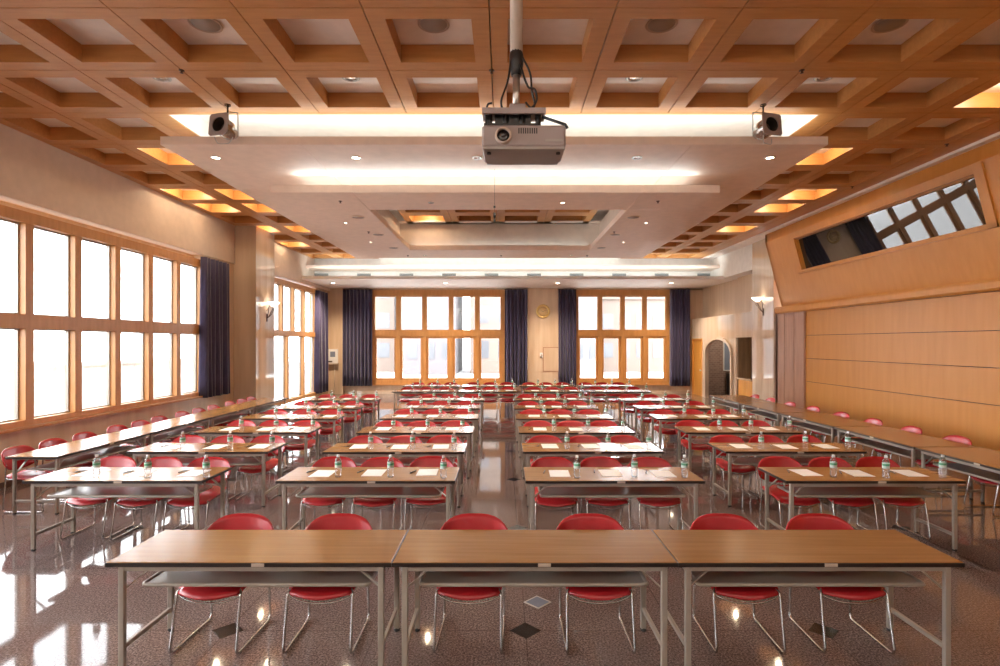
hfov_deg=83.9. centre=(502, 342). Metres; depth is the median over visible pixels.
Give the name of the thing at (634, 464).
water bottle
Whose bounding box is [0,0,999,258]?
ceiling
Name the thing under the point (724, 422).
chair
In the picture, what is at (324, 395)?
chair
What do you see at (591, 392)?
folding table
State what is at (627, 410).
chair
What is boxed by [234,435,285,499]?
chair
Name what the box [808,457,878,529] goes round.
chair
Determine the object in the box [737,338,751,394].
wall niche
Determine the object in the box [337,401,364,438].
chair
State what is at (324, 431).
chair
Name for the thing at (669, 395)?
chair
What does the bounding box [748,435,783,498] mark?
chair
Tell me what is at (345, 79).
recessed light
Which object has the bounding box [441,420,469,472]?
chair
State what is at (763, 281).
wall pier
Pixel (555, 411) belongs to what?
chair
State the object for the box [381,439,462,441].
shelf
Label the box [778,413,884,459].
folding table
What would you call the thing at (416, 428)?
paper sheet
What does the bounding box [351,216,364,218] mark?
ceiling speaker
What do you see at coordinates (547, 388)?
chair
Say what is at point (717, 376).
wall
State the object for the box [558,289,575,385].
curtain
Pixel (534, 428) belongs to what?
paper sheet
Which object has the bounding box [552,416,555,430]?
water bottle
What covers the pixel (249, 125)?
ceiling
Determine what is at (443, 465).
water bottle
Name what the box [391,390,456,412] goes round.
folding table
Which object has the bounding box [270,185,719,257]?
ceiling panel
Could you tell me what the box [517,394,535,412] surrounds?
chair
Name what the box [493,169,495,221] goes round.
microphone
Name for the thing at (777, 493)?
chair
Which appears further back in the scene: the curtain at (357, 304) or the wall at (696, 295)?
the wall at (696, 295)
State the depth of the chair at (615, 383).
18.63 m
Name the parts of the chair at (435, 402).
backrest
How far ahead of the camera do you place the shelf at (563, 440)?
8.91 m
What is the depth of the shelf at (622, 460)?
7.45 m
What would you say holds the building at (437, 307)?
on the ground
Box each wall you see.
[0,200,233,482]
[312,288,327,396]
[344,289,702,390]
[692,312,751,397]
[703,274,751,317]
[709,340,726,392]
[765,138,999,450]
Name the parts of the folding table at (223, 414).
shelf rail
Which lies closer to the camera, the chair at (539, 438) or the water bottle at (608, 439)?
the water bottle at (608, 439)
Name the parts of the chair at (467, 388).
backrest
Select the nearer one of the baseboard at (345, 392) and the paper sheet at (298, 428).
the paper sheet at (298, 428)
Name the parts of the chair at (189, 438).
backrest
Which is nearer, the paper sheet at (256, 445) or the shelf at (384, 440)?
the paper sheet at (256, 445)
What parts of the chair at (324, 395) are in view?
backrest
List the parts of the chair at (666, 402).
backrest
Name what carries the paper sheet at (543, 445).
on the folding table at (529, 449)
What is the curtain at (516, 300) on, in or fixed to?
hanging from the window at (398, 334)
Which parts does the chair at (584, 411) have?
backrest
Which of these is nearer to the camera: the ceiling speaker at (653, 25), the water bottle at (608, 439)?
the ceiling speaker at (653, 25)
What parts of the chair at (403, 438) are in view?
backrest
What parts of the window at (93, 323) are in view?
glass pane, glass pane, glass pane, glass pane, glass pane, glass pane, sill, glass pane, glass pane, glass pane, glass pane, glass pane, glass pane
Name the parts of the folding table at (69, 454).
leg, leg, shelf rail, leg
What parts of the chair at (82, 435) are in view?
backrest, seat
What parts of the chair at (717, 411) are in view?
backrest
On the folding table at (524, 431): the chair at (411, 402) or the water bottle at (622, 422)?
the water bottle at (622, 422)
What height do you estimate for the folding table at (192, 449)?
0.720 m
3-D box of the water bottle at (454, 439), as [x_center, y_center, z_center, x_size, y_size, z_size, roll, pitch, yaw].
[-0.630,1.265,7.174,0.065,0.229,0.067,0,0,-1]
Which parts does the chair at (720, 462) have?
sled leg, backrest, seat, sled leg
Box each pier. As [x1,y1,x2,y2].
[234,226,273,419]
[328,288,343,393]
[528,288,557,384]
[752,239,781,410]
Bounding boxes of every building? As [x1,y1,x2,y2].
[375,297,403,371]
[404,297,462,374]
[470,297,500,372]
[579,297,596,374]
[602,297,664,371]
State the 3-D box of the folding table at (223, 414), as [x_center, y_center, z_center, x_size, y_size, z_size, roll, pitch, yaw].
[-5.729,1.740,11.305,0.623,0.720,1.800,0,0,0]
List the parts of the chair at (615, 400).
seat, backrest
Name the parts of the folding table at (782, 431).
leg, leg, shelf rail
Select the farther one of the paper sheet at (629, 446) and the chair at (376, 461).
the paper sheet at (629, 446)
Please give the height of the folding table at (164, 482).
0.720 m
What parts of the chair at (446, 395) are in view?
backrest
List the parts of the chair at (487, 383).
backrest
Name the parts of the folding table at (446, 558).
leg, leg, shelf rail, name plate, leg, leg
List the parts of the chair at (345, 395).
backrest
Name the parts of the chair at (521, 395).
backrest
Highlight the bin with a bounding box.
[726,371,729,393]
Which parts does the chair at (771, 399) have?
backrest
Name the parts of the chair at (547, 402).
backrest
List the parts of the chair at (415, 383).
backrest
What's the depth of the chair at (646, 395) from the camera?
14.23 m
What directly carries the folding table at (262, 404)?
on the floor
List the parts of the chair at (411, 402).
backrest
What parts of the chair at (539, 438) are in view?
backrest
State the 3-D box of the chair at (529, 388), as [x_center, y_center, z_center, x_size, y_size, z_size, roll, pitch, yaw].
[0.910,1.705,16.410,0.553,0.783,0.582,0,0,0]
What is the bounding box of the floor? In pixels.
[0,393,999,665]
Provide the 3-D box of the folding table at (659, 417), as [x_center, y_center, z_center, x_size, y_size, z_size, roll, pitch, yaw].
[3.719,1.740,10.479,1.800,0.720,0.623,0,0,0]
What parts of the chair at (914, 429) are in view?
seat, backrest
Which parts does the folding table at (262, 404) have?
shelf rail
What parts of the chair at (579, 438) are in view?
backrest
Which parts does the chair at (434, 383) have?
backrest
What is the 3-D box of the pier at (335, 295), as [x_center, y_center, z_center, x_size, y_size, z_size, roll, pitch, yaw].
[-6.890,-0.074,22.930,0.620,4.349,0.139,0,0,0]
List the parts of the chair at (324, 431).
sled leg, seat, backrest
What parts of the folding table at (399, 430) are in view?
leg, leg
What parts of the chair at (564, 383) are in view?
backrest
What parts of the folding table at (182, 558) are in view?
leg, leg, name plate, shelf rail, leg, leg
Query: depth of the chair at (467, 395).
14.24 m
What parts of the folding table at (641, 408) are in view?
leg, leg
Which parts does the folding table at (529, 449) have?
leg, leg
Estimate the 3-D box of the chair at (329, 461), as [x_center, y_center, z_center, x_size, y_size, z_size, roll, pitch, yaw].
[-1.936,1.705,6.175,0.553,0.783,0.582,0,0,0]
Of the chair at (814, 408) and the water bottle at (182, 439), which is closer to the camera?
the water bottle at (182, 439)
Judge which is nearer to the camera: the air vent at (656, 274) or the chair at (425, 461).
the chair at (425, 461)
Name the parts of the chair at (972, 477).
seat, sled leg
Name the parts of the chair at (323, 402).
backrest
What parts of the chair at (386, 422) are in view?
backrest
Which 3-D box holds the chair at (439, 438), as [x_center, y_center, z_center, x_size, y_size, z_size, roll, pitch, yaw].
[-0.832,1.705,7.668,0.553,0.783,0.582,0,0,0]
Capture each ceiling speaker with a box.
[187,19,222,32]
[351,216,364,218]
[418,19,448,32]
[626,216,639,218]
[645,19,677,32]
[871,19,908,32]
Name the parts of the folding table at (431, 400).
leg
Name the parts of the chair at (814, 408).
backrest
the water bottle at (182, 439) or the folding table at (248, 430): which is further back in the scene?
the folding table at (248, 430)
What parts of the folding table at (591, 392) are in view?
shelf rail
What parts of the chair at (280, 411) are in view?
backrest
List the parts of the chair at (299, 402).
backrest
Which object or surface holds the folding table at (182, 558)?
on the floor
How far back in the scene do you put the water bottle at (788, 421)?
8.78 m
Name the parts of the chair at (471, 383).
backrest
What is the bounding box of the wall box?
[328,349,338,392]
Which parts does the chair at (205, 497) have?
sled leg, seat, backrest, sled leg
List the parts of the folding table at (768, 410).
shelf rail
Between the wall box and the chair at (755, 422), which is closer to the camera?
the chair at (755, 422)
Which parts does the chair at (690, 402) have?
backrest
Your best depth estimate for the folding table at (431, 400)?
13.43 m
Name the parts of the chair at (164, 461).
sled leg, seat, backrest, sled leg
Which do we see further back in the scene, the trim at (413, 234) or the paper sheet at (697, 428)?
the trim at (413, 234)
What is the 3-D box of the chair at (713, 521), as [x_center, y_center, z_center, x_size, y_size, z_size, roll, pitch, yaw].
[1.670,1.705,4.009,0.553,0.783,0.582,0,0,2]
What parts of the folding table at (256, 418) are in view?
leg, leg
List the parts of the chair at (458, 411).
backrest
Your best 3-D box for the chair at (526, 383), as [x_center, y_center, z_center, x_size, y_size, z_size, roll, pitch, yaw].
[0.879,1.705,18.386,0.553,0.783,0.582,0,0,0]
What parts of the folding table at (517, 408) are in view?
leg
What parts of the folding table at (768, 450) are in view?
leg, leg, shelf rail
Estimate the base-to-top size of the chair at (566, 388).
0.783 m
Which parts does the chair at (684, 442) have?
sled leg, backrest, seat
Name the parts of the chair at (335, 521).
sled leg, seat, backrest, sled leg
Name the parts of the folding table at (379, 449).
shelf rail, leg, leg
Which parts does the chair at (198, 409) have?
backrest, seat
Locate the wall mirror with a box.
[723,342,729,370]
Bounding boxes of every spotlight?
[208,104,238,143]
[752,104,781,144]
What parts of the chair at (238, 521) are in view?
sled leg, seat, backrest, sled leg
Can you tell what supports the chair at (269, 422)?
on the floor
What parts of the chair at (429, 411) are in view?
backrest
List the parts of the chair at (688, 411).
backrest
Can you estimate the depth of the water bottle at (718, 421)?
8.76 m
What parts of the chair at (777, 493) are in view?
sled leg, backrest, seat, sled leg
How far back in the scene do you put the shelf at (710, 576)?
3.72 m
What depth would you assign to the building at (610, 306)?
46.00 m
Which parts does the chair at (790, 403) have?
backrest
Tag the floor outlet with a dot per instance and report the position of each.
(537, 602)
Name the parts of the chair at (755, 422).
backrest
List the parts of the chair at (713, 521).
sled leg, backrest, seat, sled leg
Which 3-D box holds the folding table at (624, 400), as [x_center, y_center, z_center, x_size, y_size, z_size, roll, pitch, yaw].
[3.756,1.740,13.690,1.800,0.720,0.623,0,0,0]
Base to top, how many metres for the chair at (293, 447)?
0.783 m
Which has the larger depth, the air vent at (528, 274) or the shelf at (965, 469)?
the air vent at (528, 274)
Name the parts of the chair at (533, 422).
backrest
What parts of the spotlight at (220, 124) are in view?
gel frame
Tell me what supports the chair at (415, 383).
on the floor
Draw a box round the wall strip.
[775,311,806,421]
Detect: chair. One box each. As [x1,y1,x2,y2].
[1,445,69,512]
[38,438,92,499]
[60,456,136,538]
[72,431,125,460]
[107,424,155,466]
[110,456,182,540]
[131,420,177,457]
[151,415,193,457]
[162,457,230,530]
[169,513,273,654]
[170,435,205,466]
[175,411,205,434]
[192,407,226,439]
[207,404,242,437]
[209,435,245,500]
[214,420,255,472]
[225,401,242,424]
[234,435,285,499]
[237,398,263,419]
[246,396,267,412]
[247,420,287,472]
[264,409,287,449]
[282,513,372,653]
[284,409,316,453]
[284,420,320,471]
[287,401,313,437]
[299,456,356,529]
[311,401,338,438]
[311,409,344,453]
[315,394,336,412]
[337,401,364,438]
[339,394,356,427]
[348,435,382,466]
[351,457,404,529]
[358,394,379,426]
[369,420,403,457]
[387,435,421,466]
[390,409,418,438]
[398,387,416,405]
[403,420,435,457]
[404,456,453,529]
[406,401,427,438]
[408,382,424,402]
[418,387,434,395]
[419,394,437,404]
[419,409,446,438]
[426,435,461,466]
[427,382,440,395]
[428,401,451,438]
[433,513,507,654]
[437,387,453,395]
[441,394,459,423]
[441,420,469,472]
[444,382,457,392]
[450,409,474,453]
[455,401,476,423]
[462,387,478,413]
[462,394,480,426]
[466,382,480,404]
[481,387,497,403]
[482,382,497,406]
[499,382,513,404]
[500,387,515,414]
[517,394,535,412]
[518,401,538,423]
[520,409,544,422]
[522,382,535,393]
[524,420,553,456]
[525,387,541,395]
[527,435,562,466]
[531,457,578,529]
[539,382,552,394]
[539,394,556,404]
[543,401,564,438]
[544,387,559,413]
[548,409,572,423]
[556,382,569,395]
[556,420,588,457]
[556,513,635,653]
[560,394,578,404]
[562,387,578,395]
[566,435,601,457]
[567,401,587,413]
[577,382,594,404]
[577,409,604,438]
[580,456,630,529]
[587,387,606,413]
[590,420,622,457]
[595,382,611,406]
[605,435,640,466]
[606,387,625,414]
[611,382,624,406]
[618,394,639,426]
[625,387,640,414]
[627,457,683,529]
[634,401,657,439]
[641,394,659,427]
[650,409,683,453]
[660,401,684,439]
[663,394,682,404]
[675,420,712,471]
[679,409,709,453]
[684,401,712,437]
[690,513,785,654]
[707,409,740,437]
[708,435,758,499]
[709,420,749,472]
[733,394,758,425]
[742,420,770,472]
[747,397,774,421]
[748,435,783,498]
[758,456,822,527]
[764,401,795,429]
[785,406,819,438]
[786,435,821,484]
[786,513,895,654]
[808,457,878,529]
[810,412,849,445]
[836,418,882,465]
[855,456,930,539]
[871,426,921,466]
[915,435,971,495]
[963,476,999,516]
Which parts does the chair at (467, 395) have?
backrest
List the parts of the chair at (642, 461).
sled leg, backrest, seat, sled leg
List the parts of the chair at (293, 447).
seat, backrest, sled leg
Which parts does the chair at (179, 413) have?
backrest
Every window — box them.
[0,204,202,433]
[274,277,316,404]
[372,290,504,384]
[576,290,669,384]
[793,162,998,273]
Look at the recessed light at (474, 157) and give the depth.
8.03 m
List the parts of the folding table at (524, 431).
leg, leg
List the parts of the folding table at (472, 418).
leg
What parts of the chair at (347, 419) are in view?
seat, backrest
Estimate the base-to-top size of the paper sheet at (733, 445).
0.002 m
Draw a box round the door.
[692,338,701,395]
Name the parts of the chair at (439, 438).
backrest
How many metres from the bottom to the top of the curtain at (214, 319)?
3.340 m
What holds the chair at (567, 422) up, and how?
on the floor
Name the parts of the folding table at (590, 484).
leg, leg, shelf rail, leg, leg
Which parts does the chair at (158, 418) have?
backrest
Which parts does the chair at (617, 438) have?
backrest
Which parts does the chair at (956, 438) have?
seat, sled leg, backrest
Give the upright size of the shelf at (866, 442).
0.008 m
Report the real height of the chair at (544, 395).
0.783 m
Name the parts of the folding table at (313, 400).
leg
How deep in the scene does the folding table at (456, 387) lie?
17.79 m
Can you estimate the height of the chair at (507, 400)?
0.783 m
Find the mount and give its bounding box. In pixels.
[482,0,568,128]
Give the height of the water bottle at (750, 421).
0.229 m
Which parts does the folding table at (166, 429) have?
leg, shelf rail, leg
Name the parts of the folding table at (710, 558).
leg, shelf rail, name plate, leg, leg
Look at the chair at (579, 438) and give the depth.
7.91 m
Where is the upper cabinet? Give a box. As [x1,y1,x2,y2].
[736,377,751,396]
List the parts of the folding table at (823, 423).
shelf rail, leg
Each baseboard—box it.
[0,432,192,489]
[344,391,691,393]
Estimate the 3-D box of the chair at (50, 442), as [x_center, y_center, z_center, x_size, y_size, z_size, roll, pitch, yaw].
[-5.955,1.705,7.642,0.582,0.783,0.553,0,0,0]
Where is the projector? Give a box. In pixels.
[482,125,565,164]
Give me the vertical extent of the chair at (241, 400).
0.783 m
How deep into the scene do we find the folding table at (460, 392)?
15.83 m
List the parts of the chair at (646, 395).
backrest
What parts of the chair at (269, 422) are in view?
backrest, sled leg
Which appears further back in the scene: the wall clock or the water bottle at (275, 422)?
the wall clock
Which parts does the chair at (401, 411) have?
backrest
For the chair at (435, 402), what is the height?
0.783 m
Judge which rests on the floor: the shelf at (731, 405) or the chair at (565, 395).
the chair at (565, 395)
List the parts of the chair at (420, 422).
backrest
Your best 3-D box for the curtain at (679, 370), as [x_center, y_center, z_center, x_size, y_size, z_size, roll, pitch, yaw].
[7.278,-0.220,22.808,0.848,3.960,0.224,0,0,0]
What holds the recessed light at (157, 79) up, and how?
in the ceiling at (76, 76)
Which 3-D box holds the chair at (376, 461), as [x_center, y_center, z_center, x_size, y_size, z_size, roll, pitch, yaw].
[-1.380,1.705,6.142,0.553,0.783,0.582,0,0,0]
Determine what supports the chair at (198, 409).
on the floor
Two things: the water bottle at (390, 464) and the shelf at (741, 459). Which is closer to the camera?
the water bottle at (390, 464)
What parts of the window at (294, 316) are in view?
glass pane, glass pane, glass pane, glass pane, glass pane, glass pane, glass pane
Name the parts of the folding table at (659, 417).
leg, leg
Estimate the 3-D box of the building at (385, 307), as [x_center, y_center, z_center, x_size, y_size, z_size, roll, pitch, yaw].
[-11.750,-3.300,49.000,5.900,11.400,6.400,0,0,0]
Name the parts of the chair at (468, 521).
sled leg, seat, backrest, sled leg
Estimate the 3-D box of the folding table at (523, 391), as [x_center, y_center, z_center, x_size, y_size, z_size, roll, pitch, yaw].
[1.466,1.740,16.108,1.800,0.720,0.623,0,0,0]
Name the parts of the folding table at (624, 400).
leg, leg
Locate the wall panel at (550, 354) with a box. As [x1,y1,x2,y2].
[543,347,557,371]
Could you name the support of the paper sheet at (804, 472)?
on the folding table at (845, 485)
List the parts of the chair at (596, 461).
sled leg, backrest, seat, sled leg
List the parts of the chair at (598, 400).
backrest, seat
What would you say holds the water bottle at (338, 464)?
on the folding table at (404, 484)
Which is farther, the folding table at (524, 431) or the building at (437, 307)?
the building at (437, 307)
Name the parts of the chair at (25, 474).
backrest, sled leg, seat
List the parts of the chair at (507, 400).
seat, backrest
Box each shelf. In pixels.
[31,447,130,467]
[53,486,207,494]
[134,428,197,441]
[148,571,373,581]
[178,458,265,462]
[197,415,244,424]
[241,406,275,412]
[243,438,308,441]
[257,424,332,426]
[299,487,441,494]
[350,458,453,462]
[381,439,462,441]
[423,571,643,581]
[480,396,513,396]
[535,458,634,462]
[540,487,681,494]
[561,439,605,441]
[593,396,640,396]
[662,424,709,426]
[691,438,783,441]
[691,571,918,581]
[720,403,751,408]
[724,457,815,462]
[752,412,792,419]
[781,486,935,494]
[792,423,848,434]
[851,439,932,456]
[947,464,999,480]
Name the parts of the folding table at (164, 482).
leg, leg, shelf rail, leg, leg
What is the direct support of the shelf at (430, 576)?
attached to the folding table at (446, 558)
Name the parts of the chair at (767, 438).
sled leg, backrest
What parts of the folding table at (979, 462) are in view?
leg, shelf rail, leg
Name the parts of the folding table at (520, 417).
leg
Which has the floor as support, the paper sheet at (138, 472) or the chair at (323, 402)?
the chair at (323, 402)
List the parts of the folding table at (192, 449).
shelf rail, leg, leg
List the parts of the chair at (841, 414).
backrest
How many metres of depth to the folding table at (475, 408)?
11.90 m
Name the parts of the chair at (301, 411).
backrest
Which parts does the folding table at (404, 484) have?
leg, leg, shelf rail, leg, leg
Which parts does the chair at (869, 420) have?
seat, backrest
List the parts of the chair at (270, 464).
sled leg, seat, backrest, sled leg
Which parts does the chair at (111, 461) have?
sled leg, seat, backrest, sled leg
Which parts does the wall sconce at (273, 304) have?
lamp shade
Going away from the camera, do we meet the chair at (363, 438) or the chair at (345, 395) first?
the chair at (363, 438)
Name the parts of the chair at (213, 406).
backrest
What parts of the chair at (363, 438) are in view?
backrest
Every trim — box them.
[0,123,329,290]
[302,276,737,288]
[315,258,709,275]
[376,210,620,245]
[704,337,732,397]
[710,244,751,277]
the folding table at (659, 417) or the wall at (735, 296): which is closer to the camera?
the folding table at (659, 417)
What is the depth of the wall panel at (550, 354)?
22.85 m
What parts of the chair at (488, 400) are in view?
backrest, seat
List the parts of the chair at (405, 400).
seat, backrest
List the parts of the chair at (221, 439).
backrest, sled leg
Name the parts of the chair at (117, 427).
backrest, seat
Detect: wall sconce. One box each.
[266,302,279,321]
[752,297,763,315]
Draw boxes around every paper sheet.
[72,469,108,475]
[123,469,159,475]
[160,445,184,448]
[177,470,208,475]
[203,445,227,448]
[221,427,240,429]
[248,444,271,448]
[256,427,275,430]
[292,427,309,429]
[308,470,336,476]
[349,444,369,448]
[361,469,386,475]
[376,427,390,429]
[390,445,408,448]
[413,427,427,429]
[416,469,437,475]
[432,444,448,448]
[445,427,458,429]
[533,427,546,430]
[541,444,558,447]
[549,470,570,476]
[569,428,583,430]
[581,444,599,447]
[598,470,621,475]
[601,427,615,429]
[623,444,643,448]
[649,470,675,476]
[692,427,709,429]
[727,427,745,429]
[729,444,751,447]
[760,427,778,429]
[772,444,798,448]
[788,469,822,475]
[812,444,837,447]
[840,470,874,476]
[891,470,928,476]
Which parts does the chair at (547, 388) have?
backrest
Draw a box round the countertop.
[736,377,751,380]
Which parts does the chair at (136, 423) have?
backrest, seat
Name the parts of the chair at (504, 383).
backrest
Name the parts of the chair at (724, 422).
sled leg, backrest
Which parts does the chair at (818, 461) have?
sled leg, backrest, seat, sled leg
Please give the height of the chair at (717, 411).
0.783 m
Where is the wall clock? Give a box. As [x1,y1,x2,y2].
[536,304,549,317]
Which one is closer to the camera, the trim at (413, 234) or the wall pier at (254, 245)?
the trim at (413, 234)
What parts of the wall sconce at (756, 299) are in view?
lamp shade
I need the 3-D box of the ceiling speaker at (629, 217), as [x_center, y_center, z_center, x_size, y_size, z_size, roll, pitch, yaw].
[2.480,-2.394,10.600,0.256,0.012,0.256,0,0,0]
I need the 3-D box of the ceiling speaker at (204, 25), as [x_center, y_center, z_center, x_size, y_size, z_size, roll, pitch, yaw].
[-3.105,-3.329,5.805,0.330,0.022,0.330,0,0,0]
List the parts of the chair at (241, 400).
backrest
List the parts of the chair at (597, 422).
backrest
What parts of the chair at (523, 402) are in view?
backrest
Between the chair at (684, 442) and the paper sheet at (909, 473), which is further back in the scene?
the chair at (684, 442)
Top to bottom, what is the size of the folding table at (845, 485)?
0.720 m
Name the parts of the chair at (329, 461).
sled leg, seat, backrest, sled leg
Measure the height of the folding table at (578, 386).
0.720 m
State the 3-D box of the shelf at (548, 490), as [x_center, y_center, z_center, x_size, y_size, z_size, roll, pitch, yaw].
[1.125,1.566,5.880,1.470,0.008,0.380,0,0,0]
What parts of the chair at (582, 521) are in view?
sled leg, backrest, seat, sled leg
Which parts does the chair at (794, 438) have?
backrest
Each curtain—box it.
[198,257,229,397]
[314,290,328,393]
[342,289,371,385]
[505,289,527,385]
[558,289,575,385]
[669,289,689,385]
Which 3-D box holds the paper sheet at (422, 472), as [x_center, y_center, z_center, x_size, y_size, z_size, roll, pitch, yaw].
[-0.804,1.378,5.930,0.210,0.002,0.296,0,0,-2]
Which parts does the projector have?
len glass, panel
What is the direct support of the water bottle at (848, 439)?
on the folding table at (768, 450)
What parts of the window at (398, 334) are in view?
sill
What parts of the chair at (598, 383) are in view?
backrest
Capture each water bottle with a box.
[93,455,99,477]
[144,455,151,477]
[180,432,185,449]
[203,455,209,477]
[227,431,232,448]
[239,416,243,430]
[269,431,274,448]
[274,416,277,430]
[311,416,314,430]
[335,454,341,476]
[368,431,372,448]
[387,455,393,477]
[391,416,394,430]
[410,431,414,449]
[440,455,446,478]
[452,432,456,449]
[460,416,464,430]
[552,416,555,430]
[565,431,569,448]
[574,455,579,477]
[586,416,589,430]
[604,405,607,416]
[606,431,610,449]
[621,416,624,430]
[631,454,637,476]
[646,431,651,449]
[681,455,687,477]
[717,416,721,430]
[749,416,752,430]
[758,431,763,448]
[787,416,791,430]
[803,431,807,448]
[830,454,836,477]
[845,431,850,448]
[882,455,889,478]
[939,455,946,477]
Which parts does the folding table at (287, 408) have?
leg, leg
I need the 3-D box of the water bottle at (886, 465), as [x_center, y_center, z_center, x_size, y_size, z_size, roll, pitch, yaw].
[3.914,1.265,5.685,0.065,0.229,0.067,0,0,18]
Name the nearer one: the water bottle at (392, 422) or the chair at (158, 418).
the water bottle at (392, 422)
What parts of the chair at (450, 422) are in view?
backrest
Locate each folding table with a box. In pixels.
[5,433,149,514]
[22,467,231,550]
[105,530,407,665]
[112,417,212,457]
[126,443,286,506]
[182,406,255,439]
[193,426,322,466]
[230,398,287,437]
[240,414,346,456]
[275,405,365,437]
[275,467,459,529]
[302,398,381,425]
[323,443,467,507]
[356,426,474,478]
[380,414,478,456]
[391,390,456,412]
[392,530,677,665]
[395,405,480,441]
[403,385,460,404]
[410,398,484,429]
[457,390,520,413]
[461,385,517,404]
[513,398,587,426]
[513,405,598,441]
[515,414,613,456]
[518,426,635,478]
[519,385,575,393]
[521,443,663,506]
[522,390,585,397]
[523,467,704,529]
[576,385,634,391]
[585,390,651,404]
[616,398,695,425]
[632,405,723,441]
[648,414,754,456]
[652,530,964,665]
[674,426,802,470]
[708,443,866,506]
[710,395,775,425]
[739,403,820,440]
[758,467,965,550]
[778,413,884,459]
[833,427,977,499]
[915,447,999,503]
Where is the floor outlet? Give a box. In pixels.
[524,596,550,608]
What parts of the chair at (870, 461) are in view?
sled leg, backrest, seat, sled leg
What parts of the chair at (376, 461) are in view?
sled leg, seat, backrest, sled leg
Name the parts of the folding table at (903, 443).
leg, shelf rail, leg, leg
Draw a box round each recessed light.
[153,78,171,81]
[210,156,221,159]
[342,78,359,81]
[351,156,360,159]
[472,156,481,159]
[625,78,642,81]
[632,156,641,159]
[764,156,775,159]
[814,78,831,81]
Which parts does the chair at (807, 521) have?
sled leg, backrest, seat, sled leg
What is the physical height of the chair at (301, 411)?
0.783 m
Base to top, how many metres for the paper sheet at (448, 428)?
0.002 m
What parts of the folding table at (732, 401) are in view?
shelf rail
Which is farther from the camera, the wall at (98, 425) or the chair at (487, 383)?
the chair at (487, 383)
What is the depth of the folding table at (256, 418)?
10.30 m
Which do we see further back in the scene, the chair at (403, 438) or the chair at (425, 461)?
the chair at (403, 438)
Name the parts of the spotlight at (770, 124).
gel frame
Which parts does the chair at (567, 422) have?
backrest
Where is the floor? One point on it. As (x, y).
(59, 599)
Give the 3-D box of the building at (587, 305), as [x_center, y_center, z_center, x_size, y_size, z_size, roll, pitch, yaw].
[6.300,-4.300,45.000,2.600,13.400,6.400,0,0,0]
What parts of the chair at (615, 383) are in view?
backrest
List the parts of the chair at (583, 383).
backrest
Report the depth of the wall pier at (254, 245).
14.90 m
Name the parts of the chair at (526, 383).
backrest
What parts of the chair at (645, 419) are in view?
seat, backrest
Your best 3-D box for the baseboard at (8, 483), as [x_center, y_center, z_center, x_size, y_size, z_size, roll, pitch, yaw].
[-7.210,2.055,5.750,0.020,0.090,18.300,0,0,0]
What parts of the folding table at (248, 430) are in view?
shelf rail, leg, leg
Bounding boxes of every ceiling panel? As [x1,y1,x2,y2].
[160,136,827,257]
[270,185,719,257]
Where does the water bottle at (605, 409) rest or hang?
on the folding table at (520, 417)
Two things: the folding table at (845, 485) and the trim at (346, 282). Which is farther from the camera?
the trim at (346, 282)
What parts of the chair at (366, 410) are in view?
seat, backrest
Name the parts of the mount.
bracket plate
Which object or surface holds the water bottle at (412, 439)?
on the folding table at (379, 449)
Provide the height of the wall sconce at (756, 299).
0.538 m
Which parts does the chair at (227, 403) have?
backrest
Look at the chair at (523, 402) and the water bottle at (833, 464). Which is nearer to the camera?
the water bottle at (833, 464)
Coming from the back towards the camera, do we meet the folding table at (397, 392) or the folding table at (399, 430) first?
the folding table at (397, 392)
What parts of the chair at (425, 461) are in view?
sled leg, seat, backrest, sled leg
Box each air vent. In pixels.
[314,273,327,275]
[357,273,370,275]
[399,273,412,275]
[442,273,455,275]
[485,273,497,275]
[527,273,540,275]
[570,273,582,275]
[612,273,625,275]
[655,273,668,275]
[697,273,709,275]
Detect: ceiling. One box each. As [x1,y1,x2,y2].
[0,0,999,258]
[170,115,817,258]
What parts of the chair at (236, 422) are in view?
backrest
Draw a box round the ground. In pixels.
[377,358,662,377]
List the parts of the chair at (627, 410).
seat, backrest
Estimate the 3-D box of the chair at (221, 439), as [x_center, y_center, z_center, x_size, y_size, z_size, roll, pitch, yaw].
[-3.890,1.705,7.640,0.553,0.783,0.582,0,0,0]
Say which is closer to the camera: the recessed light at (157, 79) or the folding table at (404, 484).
the folding table at (404, 484)
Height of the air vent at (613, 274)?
0.120 m
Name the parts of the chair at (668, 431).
backrest, seat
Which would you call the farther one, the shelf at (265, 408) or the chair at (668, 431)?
the shelf at (265, 408)
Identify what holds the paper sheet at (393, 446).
on the folding table at (379, 449)
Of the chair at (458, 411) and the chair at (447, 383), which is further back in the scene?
the chair at (447, 383)
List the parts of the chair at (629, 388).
backrest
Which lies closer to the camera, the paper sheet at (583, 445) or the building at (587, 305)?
the paper sheet at (583, 445)
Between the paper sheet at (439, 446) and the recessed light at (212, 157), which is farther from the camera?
the recessed light at (212, 157)
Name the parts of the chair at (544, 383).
backrest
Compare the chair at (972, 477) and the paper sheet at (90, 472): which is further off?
the chair at (972, 477)
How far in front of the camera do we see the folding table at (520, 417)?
10.28 m
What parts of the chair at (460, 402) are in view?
backrest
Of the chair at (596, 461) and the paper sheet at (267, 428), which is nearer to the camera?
the chair at (596, 461)
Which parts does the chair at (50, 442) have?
backrest, sled leg, seat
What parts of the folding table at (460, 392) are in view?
shelf rail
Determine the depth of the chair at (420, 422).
9.41 m
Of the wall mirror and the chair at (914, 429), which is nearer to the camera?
the chair at (914, 429)
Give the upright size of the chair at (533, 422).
0.783 m
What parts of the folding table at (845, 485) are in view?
leg, leg, shelf rail, leg, leg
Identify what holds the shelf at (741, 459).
attached to the folding table at (768, 450)
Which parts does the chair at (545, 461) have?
sled leg, backrest, seat, sled leg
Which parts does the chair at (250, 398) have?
backrest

